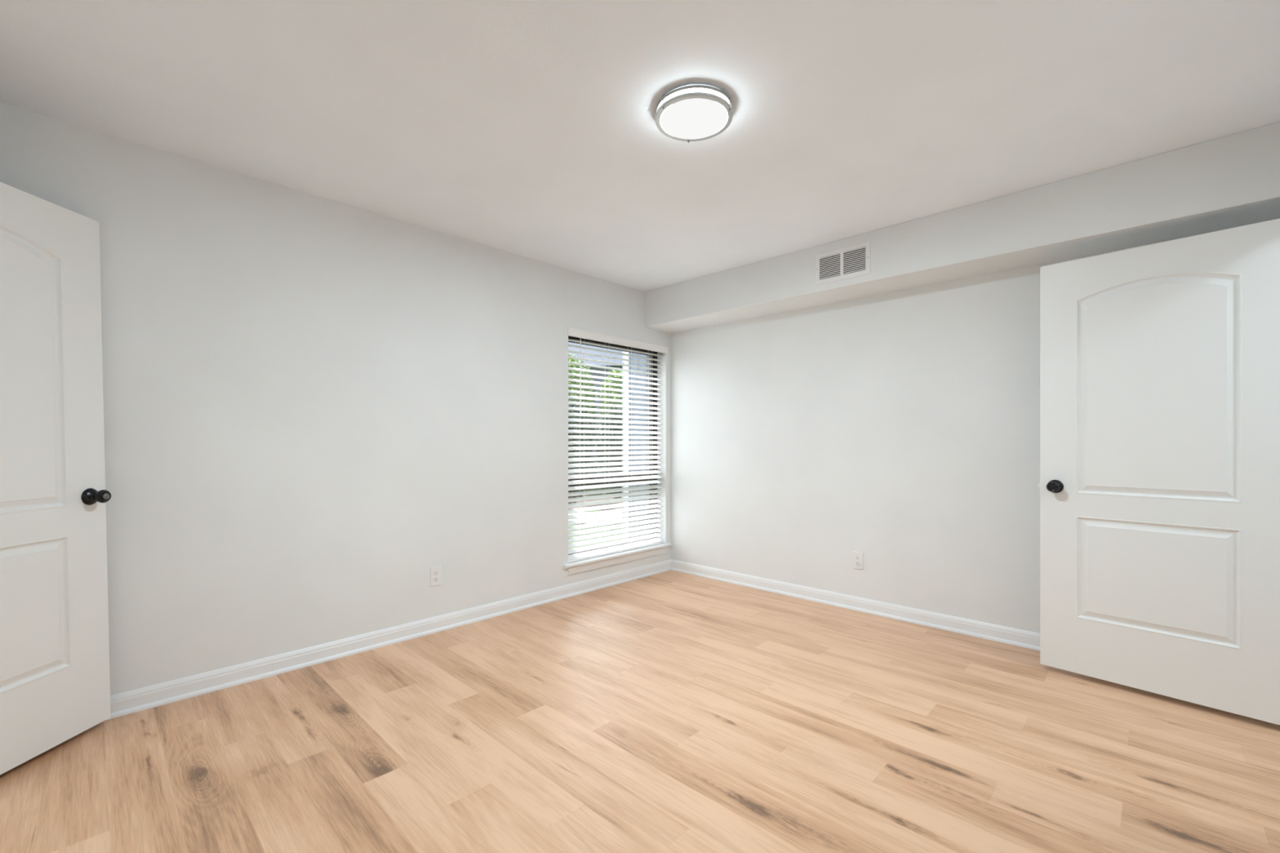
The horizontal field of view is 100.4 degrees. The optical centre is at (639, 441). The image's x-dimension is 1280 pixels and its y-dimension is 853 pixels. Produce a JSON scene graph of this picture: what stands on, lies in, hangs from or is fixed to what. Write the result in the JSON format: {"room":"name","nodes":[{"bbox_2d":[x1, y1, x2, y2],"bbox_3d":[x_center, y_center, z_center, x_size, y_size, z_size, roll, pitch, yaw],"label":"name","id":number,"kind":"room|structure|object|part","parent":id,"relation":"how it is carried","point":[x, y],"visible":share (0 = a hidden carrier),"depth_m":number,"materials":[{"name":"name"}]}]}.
{"room":"empty bedroom","nodes":[
{"label":"empty bedroom","id":0,"kind":"room"},
{"bbox_2d":[0,102,671,695],"bbox_3d":[-1.242,-0.067,3.361,0.150,2.440,4.530,0,0,44],"label":"wall","id":1,"kind":"structure","parent":0,"point":[314,406],"depth_m":2.74,"materials":[{"name":"paint"}]},
{"bbox_2d":[106,559,671,719],"bbox_3d":[-1.178,1.109,3.299,0.027,0.089,4.230,0,0,44],"label":"baseboard","id":2,"kind":"structure","parent":1,"relation":"attached to","point":[122,704],"depth_m":2.86,"materials":[{"name":"paint"}]},
{"bbox_2d":[430,565,441,586],"bbox_3d":[-1.242,0.819,3.246,0.009,0.115,0.072,0,0,44],"label":"wall outlet","id":3,"kind":"object","parent":1,"relation":"attached to","point":[435,572],"visible":1,"depth_m":3.24,"materials":[{"name":"white plastic"}]},
{"bbox_2d":[433,577,439,582],"bbox_3d":[-1.240,0.839,3.244,0.003,0.029,0.034,0,0,44],"label":"receptacle","id":4,"kind":"object","parent":3,"relation":"attached to","point":[435,579],"depth_m":3.24,"materials":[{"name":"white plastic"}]},
{"bbox_2d":[433,570,439,575],"bbox_3d":[-1.240,0.799,3.244,0.003,0.029,0.034,0,0,44],"label":"receptacle","id":5,"kind":"object","parent":3,"relation":"attached to","point":[435,572],"depth_m":3.24,"materials":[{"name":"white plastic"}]},
{"bbox_2d":[563,336,671,574],"bbox_3d":[-0.210,0.070,4.434,0.228,1.843,1.192,0,0,44],"label":"window","id":6,"kind":"structure","parent":1,"relation":"in","point":[577,566],"depth_m":4.79,"materials":[{"name":"glass"},{"name":"white vinyl"}]},
{"bbox_3d":[-0.252,0.606,4.479,0.022,0.569,1.019,0,0,44],"label":"sash","id":7,"kind":"part","parent":6,"relation":"part of","materials":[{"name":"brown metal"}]},
{"bbox_3d":[-0.242,-0.261,4.469,0.022,1.091,1.019,0,0,44],"label":"sash","id":8,"kind":"part","parent":6,"relation":"part of","materials":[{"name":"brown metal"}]},
{"bbox_3d":[-0.241,0.303,4.469,0.036,0.036,1.019,0,0,44],"label":"meeting rail","id":9,"kind":"part","parent":6,"relation":"part of","materials":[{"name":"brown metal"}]},
{"bbox_3d":[-0.258,0.040,4.485,0.090,1.781,1.109,0,0,44],"label":"frame","id":10,"kind":"part","parent":6,"relation":"part of","materials":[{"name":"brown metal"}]},
{"bbox_3d":[-0.188,0.923,4.417,0.100,0.021,1.107,0,0,44],"label":"sill","id":11,"kind":"part","parent":6,"relation":"part of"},
{"bbox_2d":[567,327,668,562],"bbox_3d":[-0.170,0.029,4.408,0.085,1.764,1.133,0,0,44],"label":"window blind","id":12,"kind":"object","parent":6,"relation":"attached to","point":[573,332],"visible":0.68,"depth_m":4.36,"materials":[{"name":"plastic"}]},
{"bbox_3d":[-0.450,0.042,4.141,0.050,1.713,0.001,0,0,44],"label":"ladder cord","id":13,"kind":"part","parent":12,"relation":"part of","materials":[{"name":"white fabric"}]},
{"bbox_3d":[-0.186,0.903,4.414,0.052,0.016,1.095,0,0,44],"label":"rail","id":14,"kind":"part","parent":12,"relation":"part of","materials":[{"name":"plastic"}]},
{"bbox_2d":[0,569,1279,852],"bbox_3d":[0.460,1.223,1.322,5.170,0.140,6.700,0,0,44],"label":"floor","id":15,"kind":"structure","parent":0,"point":[671,711],"depth_m":2.00,"materials":[{"name":"brown wood"}]},
{"bbox_2d":[0,0,1279,292],"bbox_3d":[0.098,-1.357,2.067,3.875,0.140,4.530,0,0,44],"label":"ceiling","id":16,"kind":"structure","parent":0,"point":[526,128],"depth_m":2.00,"materials":[{"name":"paint"}]},
{"bbox_2d":[655,84,732,142],"bbox_3d":[0.207,-1.259,2.053,0.295,0.056,0.295,0,0,44],"label":"ceiling lamp","id":17,"kind":"object","parent":16,"relation":"attached to","point":[693,113],"visible":1,"depth_m":2.01,"materials":[{"name":"glass"}]},
{"bbox_3d":[0.207,-1.257,2.053,0.256,0.032,0.256,0,0,44],"label":"lamp shade","id":18,"kind":"part","parent":17,"relation":"part of","materials":[{"name":"glass"}]},
{"bbox_3d":[0.207,-1.236,2.053,0.256,0.010,0.256,0,0,44],"label":"lamp shade","id":19,"kind":"part","parent":17,"relation":"part of","materials":[{"name":"white glass"}]},
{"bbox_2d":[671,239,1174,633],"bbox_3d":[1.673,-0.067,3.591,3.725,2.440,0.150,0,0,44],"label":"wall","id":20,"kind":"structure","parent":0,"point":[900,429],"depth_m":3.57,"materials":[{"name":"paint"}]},
{"bbox_2d":[671,559,1039,650],"bbox_3d":[1.558,1.109,3.580,3.574,0.089,0.027,0,0,44],"label":"baseboard","id":21,"kind":"structure","parent":20,"relation":"attached to","point":[1019,637],"depth_m":3.56,"materials":[{"name":"paint"}]},
{"bbox_2d":[853,551,863,569],"bbox_3d":[1.493,0.815,3.655,0.072,0.115,0.009,0,0,44],"label":"wall outlet","id":22,"kind":"object","parent":20,"relation":"attached to","point":[858,557],"visible":1,"depth_m":3.65,"materials":[{"name":"white plastic"}]},
{"bbox_2d":[644,121,1279,333],"bbox_3d":[1.447,-1.135,3.465,3.575,0.302,0.345,0,0,44],"label":"soffit","id":23,"kind":"structure","parent":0,"point":[1230,181],"depth_m":2.75,"materials":[{"name":"paint"}]},
{"bbox_2d":[815,240,871,285],"bbox_3d":[1.280,-1.130,3.381,0.355,0.203,0.008,0,0,44],"label":"air vent","id":24,"kind":"object","parent":23,"relation":"in","point":[853,260],"visible":1,"depth_m":3.37,"materials":[{"name":"silver metal"}]},
{"bbox_3d":[-1.368,-0.067,0.439,3.725,2.440,0.150,0,0,44],"label":"wall","id":25,"kind":"structure","parent":0,"visible":0},
{"bbox_2d":[0,182,111,774],"bbox_3d":[-2.209,0.115,1.775,0.170,2.030,0.842,-1,0,0],"label":"door","id":26,"kind":"structure","parent":25,"relation":"in","point":[55,677],"depth_m":1.98,"materials":[{"name":"paint"}]},
{"bbox_3d":[-2.218,-0.254,1.770,0.037,1.006,0.540,-1,0,0],"label":"panel","id":27,"kind":"part","parent":26,"relation":"part of","materials":[{"name":"paint"}]},
{"bbox_3d":[-2.198,0.609,1.770,0.037,0.500,0.540,-1,0,0],"label":"panel","id":28,"kind":"part","parent":26,"relation":"part of","materials":[{"name":"paint"}]},
{"bbox_3d":[-2.149,0.217,2.122,0.051,0.052,0.052,-1,0,0],"label":"knob","id":29,"kind":"part","parent":26,"relation":"part of","materials":[{"name":"black metal"}]},
{"bbox_3d":[1.439,-0.067,0.774,0.150,2.440,4.230,0,0,44],"label":"wall","id":30,"kind":"structure","parent":0,"visible":0},
{"bbox_2d":[1037,218,1279,724],"bbox_3d":[2.306,0.119,2.406,0.168,2.010,0.834,0,0,-41],"label":"door","id":31,"kind":"structure","parent":30,"relation":"in","point":[1159,485],"depth_m":2.35,"materials":[{"name":"paint"}]},
{"bbox_3d":[2.037,0.222,2.627,0.050,0.052,0.052,0,0,-41],"label":"knob","id":32,"kind":"part","parent":31,"relation":"part of","materials":[{"name":"black metal"}]},
{"bbox_3d":[2.309,-0.246,2.402,0.037,0.996,0.535,0,0,-41],"label":"panel","id":33,"kind":"part","parent":31,"relation":"part of","materials":[{"name":"paint"}]},
{"bbox_3d":[2.309,0.608,2.402,0.037,0.495,0.535,0,0,-41],"label":"panel","id":34,"kind":"part","parent":31,"relation":"part of","materials":[{"name":"paint"}]},
{"label":"outside","id":35,"kind":"structure","parent":0,"visible":0},
{"bbox_2d":[568,488,623,549],"bbox_3d":[-7.792,1.323,18.176,29.850,0.100,36.000,0,0,44],"label":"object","id":36,"kind":"structure","parent":35,"point":[596,488],"depth_m":7.61,"materials":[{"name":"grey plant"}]},
{"bbox_2d":[568,353,597,468],"bbox_3d":[-1.774,-0.447,13.093,1.483,3.439,1.129,0,0,0],"label":"shrub","id":37,"kind":"object","parent":36,"relation":"on","point":[569,359],"visible":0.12,"depth_m":12.93,"materials":[{"name":"green plant"}]},
{"bbox_2d":[568,495,622,510],"bbox_3d":[-2.250,1.258,11.150,7.500,0.030,2.500,0,0,0],"label":"mulch bed","id":38,"kind":"object","parent":36,"relation":"on","point":[583,495],"depth_m":10.65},
{"bbox_2d":[568,399,596,503],"bbox_3d":[-1.427,0.200,10.802,1.124,2.151,0.736,0,0,0],"label":"shrub","id":39,"kind":"object","parent":38,"relation":"on","point":[569,405],"visible":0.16,"depth_m":10.68,"materials":[{"name":"green plant"}]},
{"bbox_2d":[594,407,622,498],"bbox_3d":[-0.483,0.265,11.447,1.053,2.022,0.734,0,0,0],"label":"shrub","id":40,"kind":"object","parent":38,"relation":"on","point":[613,408],"visible":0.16,"depth_m":11.32,"materials":[{"name":"green plant"}]},
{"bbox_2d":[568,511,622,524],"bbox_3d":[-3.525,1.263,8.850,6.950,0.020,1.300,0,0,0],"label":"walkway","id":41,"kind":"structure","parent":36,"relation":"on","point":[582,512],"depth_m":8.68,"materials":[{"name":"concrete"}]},
{"bbox_2d":[568,342,622,473],"bbox_3d":[-1.100,-1.277,17.500,14.800,5.100,6.000,0,0,0],"label":"neighbouring house","id":42,"kind":"structure","parent":36,"relation":"on","point":[572,348],"depth_m":15.00,"materials":[{"name":"grey"}]},
{"bbox_2d":[597,365,622,462],"bbox_3d":[-0.498,-0.283,13.288,1.173,3.116,1.132,0,0,0],"label":"shrub","id":43,"kind":"object","parent":36,"relation":"on","point":[612,371],"visible":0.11,"depth_m":13.09,"materials":[{"name":"green plant"}]},
{"bbox_2d":[622,351,647,538],"bbox_3d":[3.045,-1.052,8.525,7.100,4.650,3.750,0,0,0],"label":"neighbouring wing","id":44,"kind":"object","parent":36,"relation":"on","point":[623,352],"visible":0.02,"depth_m":7.00},
{"bbox_3d":[-0.190,-0.927,7.018,0.080,4.400,0.085,0,0,0],"label":"corner trim","id":45,"kind":"part","parent":44,"relation":"part of","materials":[{"name":"white paint"}]}
]}

